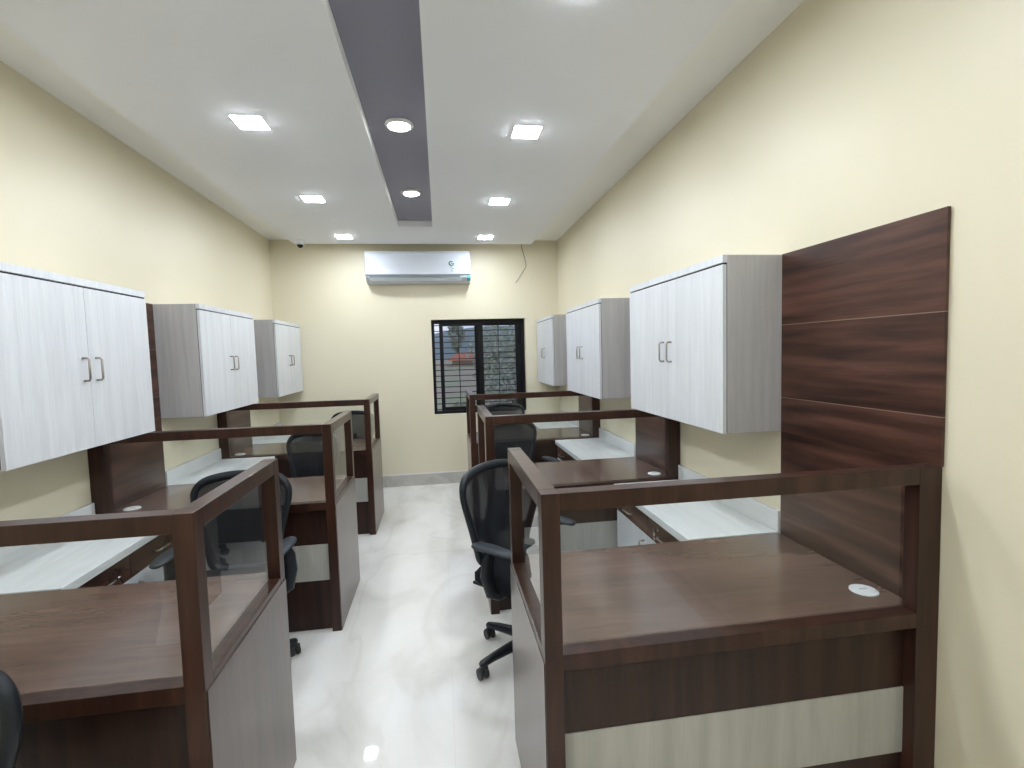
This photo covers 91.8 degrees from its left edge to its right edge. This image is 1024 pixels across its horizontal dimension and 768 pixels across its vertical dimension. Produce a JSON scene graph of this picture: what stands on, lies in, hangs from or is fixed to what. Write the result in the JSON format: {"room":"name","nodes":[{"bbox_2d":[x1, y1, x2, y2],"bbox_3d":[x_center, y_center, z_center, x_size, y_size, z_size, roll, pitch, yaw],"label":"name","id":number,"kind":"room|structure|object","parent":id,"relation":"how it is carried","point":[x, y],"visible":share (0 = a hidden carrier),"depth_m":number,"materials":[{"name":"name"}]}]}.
{"room":"cubicle office","nodes":[
{"label":"cubicle office","id":0,"kind":"room"},
{"bbox_2d":[0,61,279,520],"bbox_3d":[-2.241,0.015,1.817,0.200,3.016,8.231,-2,4,-8],"label":"wall","id":1,"kind":"structure","parent":0,"point":[76,200],"depth_m":2.78,"materials":[{"name":"beige paint"}]},
{"bbox_2d":[0,503,94,565],"bbox_3d":[-2.158,0.720,2.203,0.017,0.130,0.868,-2,4,-8],"label":"backsplash","id":2,"kind":"structure","parent":1,"relation":"attached to","point":[7,554],"depth_m":2.18,"materials":[{"name":"white laminate"}]},
{"bbox_2d":[0,262,154,470],"bbox_3d":[-2.032,-0.086,2.209,0.330,0.755,0.946,-2,4,-8],"label":"upper cabinet","id":3,"kind":"object","parent":1,"relation":"attached to","point":[75,369],"visible":1,"depth_m":2.09,"materials":[{"name":"grey wood"}]},
{"bbox_2d":[109,303,165,510],"bbox_3d":[-2.279,0.473,2.961,0.012,1.955,0.695,-2,4,-8],"label":"wall panel","id":4,"kind":"object","parent":1,"relation":"attached to","point":[137,469],"visible":0.31,"depth_m":3.07,"materials":[{"name":"brown wood"}]},
{"bbox_2d":[165,448,221,485],"bbox_3d":[-2.381,0.627,3.739,0.017,0.130,0.832,-2,4,-8],"label":"backsplash","id":5,"kind":"structure","parent":1,"relation":"attached to","point":[172,475],"depth_m":3.65,"materials":[{"name":"white laminate"}]},
{"bbox_2d":[153,304,258,417],"bbox_3d":[-2.267,-0.182,3.782,0.317,0.755,0.976,-2,4,-8],"label":"upper cabinet","id":6,"kind":"object","parent":1,"relation":"attached to","point":[206,355],"visible":1,"depth_m":3.33,"materials":[{"name":"grey wood"}]},
{"bbox_2d":[229,410,251,453],"bbox_3d":[-2.499,0.381,4.479,0.012,1.955,0.695,-2,4,-8],"label":"wall panel","id":7,"kind":"object","parent":1,"relation":"attached to","point":[237,419],"visible":0.02,"depth_m":4.56,"materials":[{"name":"brown wood"}]},
{"bbox_2d":[254,319,302,397],"bbox_3d":[-2.480,-0.271,5.247,0.317,0.755,0.869,-2,4,-8],"label":"upper cabinet","id":8,"kind":"object","parent":1,"relation":"attached to","point":[277,342],"visible":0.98,"depth_m":4.86,"materials":[{"name":"grey wood"}]},
{"bbox_2d":[328,0,431,220],"bbox_3d":[-0.490,-1.411,1.706,0.327,0.030,6.278,-2,4,-8],"label":"ceiling","id":9,"kind":"structure","parent":0,"point":[381,39],"depth_m":2.36,"materials":[{"name":"grey paint"}]},
{"bbox_2d":[384,117,413,131],"bbox_3d":[-0.634,-1.450,2.786,0.160,0.023,0.160,-2,4,-8],"label":"recessed light","id":10,"kind":"object","parent":9,"relation":"in","point":[396,124],"visible":1,"depth_m":2.76,"materials":[{"name":"white plastic"}]},
{"bbox_2d":[401,189,420,196],"bbox_3d":[-0.804,-1.521,3.956,0.160,0.023,0.160,-2,4,-8],"label":"recessed light","id":11,"kind":"object","parent":9,"relation":"in","point":[406,192],"visible":1,"depth_m":3.93,"materials":[{"name":"white plastic"}]},
{"bbox_2d":[0,0,803,240],"bbox_3d":[-0.538,-1.506,1.962,3.324,0.100,7.811,-2,4,-8],"label":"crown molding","id":12,"kind":"structure","parent":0,"point":[745,24],"depth_m":2.64,"materials":[{"name":"white paint"}]},
{"bbox_2d":[0,0,734,243],"bbox_3d":[-0.541,-1.401,1.891,2.630,0.100,7.460,-2,4,-8],"label":"ceiling panel","id":13,"kind":"object","parent":12,"relation":"attached to","point":[584,71],"visible":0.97,"depth_m":2.32,"materials":[{"name":"white paint"}]},
{"bbox_2d":[228,114,270,129],"bbox_3d":[-1.368,-1.367,2.591,0.158,0.009,0.158,-2,4,-8],"label":"ceiling light","id":14,"kind":"object","parent":13,"relation":"attached to","point":[243,121],"visible":1,"depth_m":2.58,"materials":[{"name":"white plastic"}]},
{"bbox_2d":[295,240,304,247],"bbox_3d":[-2.249,-1.482,5.262,0.088,0.076,0.088,-2,4,-8],"label":"dome camera","id":15,"kind":"object","parent":13,"relation":"attached to","point":[299,243],"visible":1,"depth_m":5.24,"materials":[{"name":"white plastic"}]},
{"bbox_2d":[299,195,325,201],"bbox_3d":[-1.553,-1.445,3.867,0.158,0.009,0.158,-2,4,-8],"label":"ceiling light","id":16,"kind":"object","parent":13,"relation":"attached to","point":[307,198],"visible":1,"depth_m":3.85,"materials":[{"name":"white plastic"}]},
{"bbox_2d":[334,234,352,238],"bbox_3d":[-1.735,-1.521,5.117,0.158,0.009,0.158,-2,4,-8],"label":"ceiling light","id":17,"kind":"object","parent":13,"relation":"attached to","point":[339,236],"visible":1,"depth_m":5.09,"materials":[{"name":"white plastic"}]},
{"bbox_2d":[478,235,492,238],"bbox_3d":[-0.286,-1.576,5.324,0.158,0.009,0.158,-2,4,-8],"label":"ceiling light","id":18,"kind":"object","parent":13,"relation":"attached to","point":[479,236],"visible":1,"depth_m":5.29,"materials":[{"name":"white plastic"}]},
{"bbox_2d":[489,198,509,204],"bbox_3d":[-0.104,-1.500,4.075,0.158,0.009,0.158,-2,4,-8],"label":"ceiling light","id":19,"kind":"object","parent":13,"relation":"attached to","point":[493,201],"visible":1,"depth_m":4.06,"materials":[{"name":"white plastic"}]},
{"bbox_2d":[511,124,542,138],"bbox_3d":[0.081,-1.422,2.798,0.158,0.009,0.158,-2,4,-8],"label":"ceiling light","id":20,"kind":"object","parent":13,"relation":"attached to","point":[519,131],"visible":1,"depth_m":2.78,"materials":[{"name":"white plastic"}]},
{"bbox_2d":[289,483,520,767],"bbox_3d":[-0.451,1.513,2.158,3.724,0.120,8.211,-2,4,-8],"label":"floor","id":21,"kind":"structure","parent":0,"point":[399,686],"depth_m":2.53,"materials":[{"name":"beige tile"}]},
{"bbox_2d":[0,669,22,767],"bbox_3d":[-1.196,1.066,0.790,0.637,0.991,0.613,-2,4,-8],"label":"office chair","id":22,"kind":"object","parent":21,"relation":"on","point":[11,705],"visible":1,"depth_m":0.98,"materials":[{"name":"black plastic"}]},
{"bbox_2d":[78,534,172,587],"bbox_3d":[-1.920,1.132,2.262,0.435,0.711,0.860,-2,4,-8],"label":"base cabinet","id":23,"kind":"object","parent":21,"relation":"on","point":[134,568],"visible":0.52,"depth_m":2.32,"materials":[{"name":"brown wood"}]},
{"bbox_2d":[0,503,158,594],"bbox_3d":[-1.950,0.712,2.233,0.439,0.130,0.868,-2,4,-8],"label":"desktop","id":24,"kind":"structure","parent":23,"relation":"on","point":[65,565],"depth_m":2.08,"materials":[{"name":"white laminate"}]},
{"bbox_2d":[0,572,266,693],"bbox_3d":[-1.448,1.141,1.562,1.166,0.756,0.630,-2,4,-8],"label":"desktop","id":25,"kind":"object","parent":21,"relation":"on","point":[101,635],"visible":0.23,"depth_m":1.54,"materials":[{"name":"brown wood"}]},
{"bbox_2d":[0,458,296,767],"bbox_3d":[-1.431,0.922,1.503,1.240,1.200,0.655,-2,4,-8],"label":"partition","id":26,"kind":"object","parent":21,"relation":"on","point":[231,705],"depth_m":1.27,"materials":[{"name":"brown wood"}]},
{"bbox_2d":[149,470,300,656],"bbox_3d":[-1.382,0.967,2.400,0.631,0.991,0.613,-2,4,-8],"label":"office chair","id":27,"kind":"object","parent":21,"relation":"on","point":[233,539],"visible":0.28,"depth_m":2.59,"materials":[{"name":"black plastic"}]},
{"bbox_2d":[114,475,345,512],"bbox_3d":[-1.674,1.047,3.115,1.166,0.756,0.630,-2,4,-8],"label":"desk","id":28,"kind":"object","parent":21,"relation":"on","point":[168,497],"visible":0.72,"depth_m":3.03,"materials":[{"name":"brown wood"}]},
{"bbox_2d":[232,438,374,455],"bbox_3d":[-1.895,0.954,4.634,1.166,0.756,0.630,-2,4,-8],"label":"desk","id":29,"kind":"object","parent":21,"relation":"on","point":[267,448],"visible":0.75,"depth_m":4.55,"materials":[{"name":"brown wood"}]},
{"bbox_2d":[286,433,340,477],"bbox_3d":[-1.630,0.883,3.792,0.637,0.991,0.613,-1,4,16],"label":"office chair","id":30,"kind":"object","parent":21,"relation":"on","point":[304,451],"visible":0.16,"depth_m":3.99,"materials":[{"name":"black fabric"}]},
{"bbox_2d":[331,410,373,439],"bbox_3d":[-1.723,0.798,5.141,0.630,0.991,0.611,-1,4,4],"label":"office chair","id":31,"kind":"object","parent":21,"relation":"on","point":[358,424],"visible":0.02,"depth_m":5.35,"materials":[{"name":"black fabric"}]},
{"bbox_2d":[87,405,679,631],"bbox_3d":[-0.628,0.788,3.205,3.320,1.200,0.658,-2,4,-8],"label":"partition","id":32,"kind":"object","parent":21,"relation":"on","point":[326,547],"depth_m":2.87,"materials":[{"name":"brown wood"}]},
{"bbox_2d":[217,390,599,534],"bbox_3d":[-0.851,0.695,4.738,3.320,1.200,0.687,-2,4,-8],"label":"partition","id":33,"kind":"object","parent":21,"relation":"on","point":[368,472],"depth_m":4.39,"materials":[{"name":"brown wood"}]},
{"bbox_2d":[485,402,524,414],"bbox_3d":[-0.053,0.724,5.541,0.620,0.991,0.608,-2,4,-8],"label":"office chair","id":34,"kind":"object","parent":21,"relation":"on","point":[505,408],"visible":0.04,"depth_m":5.74,"materials":[{"name":"black fabric"}]},
{"bbox_2d":[459,459,575,680],"bbox_3d":[0.067,0.915,2.547,0.593,0.991,0.619,1,5,39],"label":"office chair","id":35,"kind":"object","parent":21,"relation":"on","point":[484,488],"visible":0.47,"depth_m":2.56,"materials":[{"name":"black plastic"}]},
{"bbox_2d":[494,423,559,461],"bbox_3d":[0.105,0.813,4.097,0.624,0.991,0.614,-4,4,-28],"label":"office chair","id":36,"kind":"object","parent":21,"relation":"on","point":[522,435],"visible":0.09,"depth_m":4.30,"materials":[{"name":"black fabric"}]},
{"bbox_2d":[476,427,590,441],"bbox_3d":[0.203,0.872,4.966,1.143,0.756,0.630,-2,4,-8],"label":"desk","id":37,"kind":"object","parent":21,"relation":"on","point":[547,433],"visible":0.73,"depth_m":4.96,"materials":[{"name":"brown wood"}]},
{"bbox_2d":[557,446,574,460],"bbox_3d":[0.672,0.930,4.218,0.435,0.711,0.853,-2,4,-8],"label":"base cabinet","id":38,"kind":"object","parent":21,"relation":"on","point":[562,455],"visible":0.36,"depth_m":4.37,"materials":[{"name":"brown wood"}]},
{"bbox_2d":[555,428,635,459],"bbox_3d":[0.677,0.509,4.194,0.439,0.130,0.861,-2,4,-8],"label":"countertop","id":39,"kind":"structure","parent":38,"relation":"on","point":[608,444],"depth_m":4.13,"materials":[{"name":"white laminate"}]},
{"bbox_2d":[534,457,665,483],"bbox_3d":[0.428,0.966,3.419,1.143,0.756,0.630,-2,4,-8],"label":"desk","id":40,"kind":"object","parent":21,"relation":"on","point":[607,469],"visible":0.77,"depth_m":3.39,"materials":[{"name":"brown wood"}]},
{"bbox_2d":[617,506,678,546],"bbox_3d":[0.901,1.026,2.640,0.435,0.711,0.916,-2,4,-8],"label":"base cabinet","id":41,"kind":"object","parent":21,"relation":"on","point":[634,527],"visible":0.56,"depth_m":2.74,"materials":[{"name":"grey wood"}]},
{"bbox_2d":[614,465,779,540],"bbox_3d":[0.906,0.605,2.616,0.439,0.130,0.924,-2,4,-8],"label":"desktop","id":42,"kind":"structure","parent":41,"relation":"on","point":[687,521],"depth_m":2.36,"materials":[{"name":"white laminate"}]},
{"bbox_2d":[525,533,901,643],"bbox_3d":[0.662,1.064,1.810,1.143,0.756,0.630,-2,4,-8],"label":"desktop","id":43,"kind":"object","parent":21,"relation":"on","point":[647,589],"visible":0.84,"depth_m":1.70,"materials":[{"name":"brown wood"}]},
{"bbox_2d":[508,447,941,767],"bbox_3d":[0.645,0.846,1.746,1.217,1.200,0.655,-2,4,-8],"label":"partition","id":44,"kind":"object","parent":21,"relation":"on","point":[852,689],"depth_m":1.46,"materials":[{"name":"brown wood"}]},
{"bbox_3d":[-2.144,1.039,3.798,0.435,0.711,0.824,-2,4,-8],"label":"base cabinet","id":45,"kind":"object","parent":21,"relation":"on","visible":0},
{"bbox_2d":[165,448,274,485],"bbox_3d":[-2.173,0.619,3.769,0.439,0.130,0.832,-2,4,-8],"label":"countertop","id":46,"kind":"structure","parent":45,"relation":"on","point":[192,471],"depth_m":3.75,"materials":[{"name":"white laminate"}]},
{"bbox_3d":[0.449,0.836,5.756,0.435,0.711,0.835,-2,4,-8],"label":"base cabinet","id":47,"kind":"object","parent":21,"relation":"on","visible":0},
{"bbox_2d":[533,409,578,428],"bbox_3d":[0.453,0.415,5.732,0.439,0.130,0.843,-2,4,-8],"label":"countertop","id":48,"kind":"structure","parent":47,"relation":"on","point":[563,424],"depth_m":5.51,"materials":[{"name":"white laminate"}]},
{"bbox_3d":[-2.367,0.945,5.338,0.435,0.711,0.867,-2,4,-8],"label":"base cabinet","id":49,"kind":"object","parent":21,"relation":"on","visible":0},
{"bbox_2d":[252,422,290,443],"bbox_3d":[-2.396,0.525,5.309,0.439,0.130,0.875,-2,4,-8],"label":"countertop","id":50,"kind":"structure","parent":49,"relation":"on","point":[282,438],"depth_m":5.05,"materials":[{"name":"white laminate"}]},
{"bbox_2d":[269,240,560,474],"bbox_3d":[-1.072,-0.292,6.023,3.324,3.016,0.220,-2,4,-8],"label":"wall","id":51,"kind":"structure","parent":0,"point":[360,340],"depth_m":5.87,"materials":[{"name":"beige paint"}]},
{"bbox_2d":[364,252,470,284],"bbox_3d":[-1.077,-1.340,5.728,1.180,0.345,0.234,-2,4,-8],"label":"air conditioner","id":52,"kind":"object","parent":51,"relation":"attached to","point":[381,268],"visible":1,"depth_m":5.64,"materials":[{"name":"grey plastic"}]},
{"bbox_2d":[370,275,459,277],"bbox_3d":[-1.101,-1.221,5.658,1.015,0.026,0.029,-2,4,-8],"label":"air vent","id":53,"kind":"object","parent":52,"relation":"attached to","point":[371,276],"depth_m":5.65,"materials":[{"name":"grey"}]},
{"bbox_2d":[383,471,466,487],"bbox_3d":[-1.014,1.151,6.002,3.324,0.135,0.012,-2,4,-8],"label":"baseboard","id":54,"kind":"structure","parent":51,"relation":"attached to","point":[448,477],"depth_m":5.99,"materials":[{"name":"grey stone"}]},
{"bbox_2d":[383,470,467,475],"bbox_3d":[-1.017,1.079,5.999,3.324,0.010,0.008,-2,4,-8],"label":"trim","id":55,"kind":"structure","parent":51,"relation":"attached to","point":[463,470],"depth_m":5.99,"materials":[{"name":"white"}]},
{"bbox_2d":[431,319,525,413],"bbox_3d":[-0.408,-0.225,6.167,1.137,1.142,0.135,-2,4,-8],"label":"window","id":56,"kind":"structure","parent":51,"relation":"in","point":[478,324],"depth_m":6.13,"materials":[{"name":"black metal"}]},
{"bbox_2d":[557,0,1023,767],"bbox_3d":[1.246,-0.118,2.315,0.200,3.016,8.231,-2,4,-8],"label":"wall","id":57,"kind":"structure","parent":0,"point":[849,117],"depth_m":1.53,"materials":[{"name":"beige paint"}]},
{"bbox_2d":[536,314,566,385],"bbox_3d":[0.493,-0.386,5.688,0.312,0.755,0.837,-2,4,-8],"label":"upper cabinet","id":58,"kind":"object","parent":57,"relation":"attached to","point":[551,329],"visible":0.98,"depth_m":5.29,"materials":[{"name":"grey wood"}]},
{"bbox_2d":[560,409,578,426],"bbox_3d":[0.662,0.407,5.762,0.017,0.130,0.843,-2,4,-8],"label":"backsplash","id":59,"kind":"structure","parent":57,"relation":"attached to","point":[576,423],"depth_m":5.49,"materials":[{"name":"white laminate"}]},
{"bbox_2d":[578,396,590,432],"bbox_3d":[0.771,0.254,4.979,0.012,1.955,0.695,-2,4,-8],"label":"wall panel","id":60,"kind":"object","parent":57,"relation":"attached to","point":[584,401],"visible":0.02,"depth_m":5.09,"materials":[{"name":"brown wood"}]},
{"bbox_2d":[566,298,630,398],"bbox_3d":[0.708,-0.296,4.210,0.312,0.755,0.970,-2,4,-8],"label":"upper cabinet","id":61,"kind":"object","parent":57,"relation":"attached to","point":[597,330],"visible":0.94,"depth_m":3.75,"materials":[{"name":"grey wood"}]},
{"bbox_2d":[599,428,635,456],"bbox_3d":[0.885,0.501,4.224,0.017,0.130,0.861,-2,4,-8],"label":"backsplash","id":62,"kind":"structure","parent":57,"relation":"attached to","point":[619,442],"depth_m":4.14,"materials":[{"name":"white laminate"}]},
{"bbox_2d":[635,417,664,471],"bbox_3d":[0.996,0.348,3.432,0.012,1.955,0.695,-2,4,-8],"label":"wall panel","id":63,"kind":"object","parent":57,"relation":"attached to","point":[650,431],"visible":0.02,"depth_m":3.49,"materials":[{"name":"brown wood"}]},
{"bbox_2d":[629,255,781,433],"bbox_3d":[0.939,-0.199,2.619,0.312,0.755,1.032,-2,4,-8],"label":"upper cabinet","id":64,"kind":"object","parent":57,"relation":"attached to","point":[706,336],"visible":1,"depth_m":2.17,"materials":[{"name":"grey wood"}]},
{"bbox_2d":[678,465,779,532],"bbox_3d":[1.115,0.597,2.646,0.017,0.130,0.924,-2,4,-8],"label":"backsplash","id":65,"kind":"structure","parent":57,"relation":"attached to","point":[769,516],"depth_m":2.37,"materials":[{"name":"white laminate"}]},
{"bbox_2d":[780,206,950,597],"bbox_3d":[1.229,0.446,1.823,0.012,1.955,0.695,-2,4,-8],"label":"wall panel","id":66,"kind":"object","parent":57,"relation":"attached to","point":[865,313],"visible":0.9,"depth_m":1.72,"materials":[{"name":"brown wood"}]},
{"label":"outside","id":67,"kind":"structure","parent":0,"visible":0},
{"bbox_2d":[435,326,514,358],"bbox_3d":[-15.610,-7.838,107.093,180.000,8.599,33.000,-2,4,-8],"label":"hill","id":68,"kind":"structure","parent":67,"point":[446,346],"depth_m":95.42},
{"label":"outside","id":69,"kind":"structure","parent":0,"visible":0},
{"bbox_2d":[436,358,514,410],"bbox_3d":[-8.032,-1.639,55.739,120.000,1.545,100.000,-2,4,-8],"label":"ground","id":70,"kind":"structure","parent":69,"point":[458,379],"depth_m":26.57,"materials":[{"name":"grey concrete"}]},
{"bbox_2d":[447,326,466,352],"bbox_3d":[-5.449,-4.371,49.535,2.129,4.774,2.103,-2,4,-8],"label":"tree","id":71,"kind":"object","parent":70,"relation":"on","point":[452,331],"visible":0.7,"depth_m":49.30,"materials":[{"name":"green plant"}]},
{"bbox_2d":[451,400,476,406],"bbox_3d":[-1.632,0.924,17.044,1.104,0.756,1.079,-2,4,-8],"label":"bush","id":72,"kind":"object","parent":70,"relation":"on","point":[463,404],"visible":0.09,"depth_m":16.96,"materials":[{"name":"green plant"}]},
{"bbox_2d":[447,352,484,366],"bbox_3d":[-3.666,-2.065,41.353,3.400,1.220,3.800,-2,4,-8],"label":"shed","id":73,"kind":"object","parent":70,"relation":"on","point":[468,362],"visible":0.44,"depth_m":39.90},
{"bbox_2d":[466,325,516,403],"bbox_3d":[0.062,-0.187,13.607,2.628,3.600,2.609,-2,4,-8],"label":"tree","id":74,"kind":"object","parent":70,"relation":"on","point":[486,355],"visible":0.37,"depth_m":13.36,"materials":[{"name":"green plant"}]},
{"bbox_2d":[472,325,514,389],"bbox_3d":[0.182,-0.866,17.676,3.366,4.092,3.326,-2,4,-8],"label":"tree","id":75,"kind":"object","parent":70,"relation":"on","point":[494,327],"visible":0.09,"depth_m":17.40,"materials":[{"name":"green plant"}]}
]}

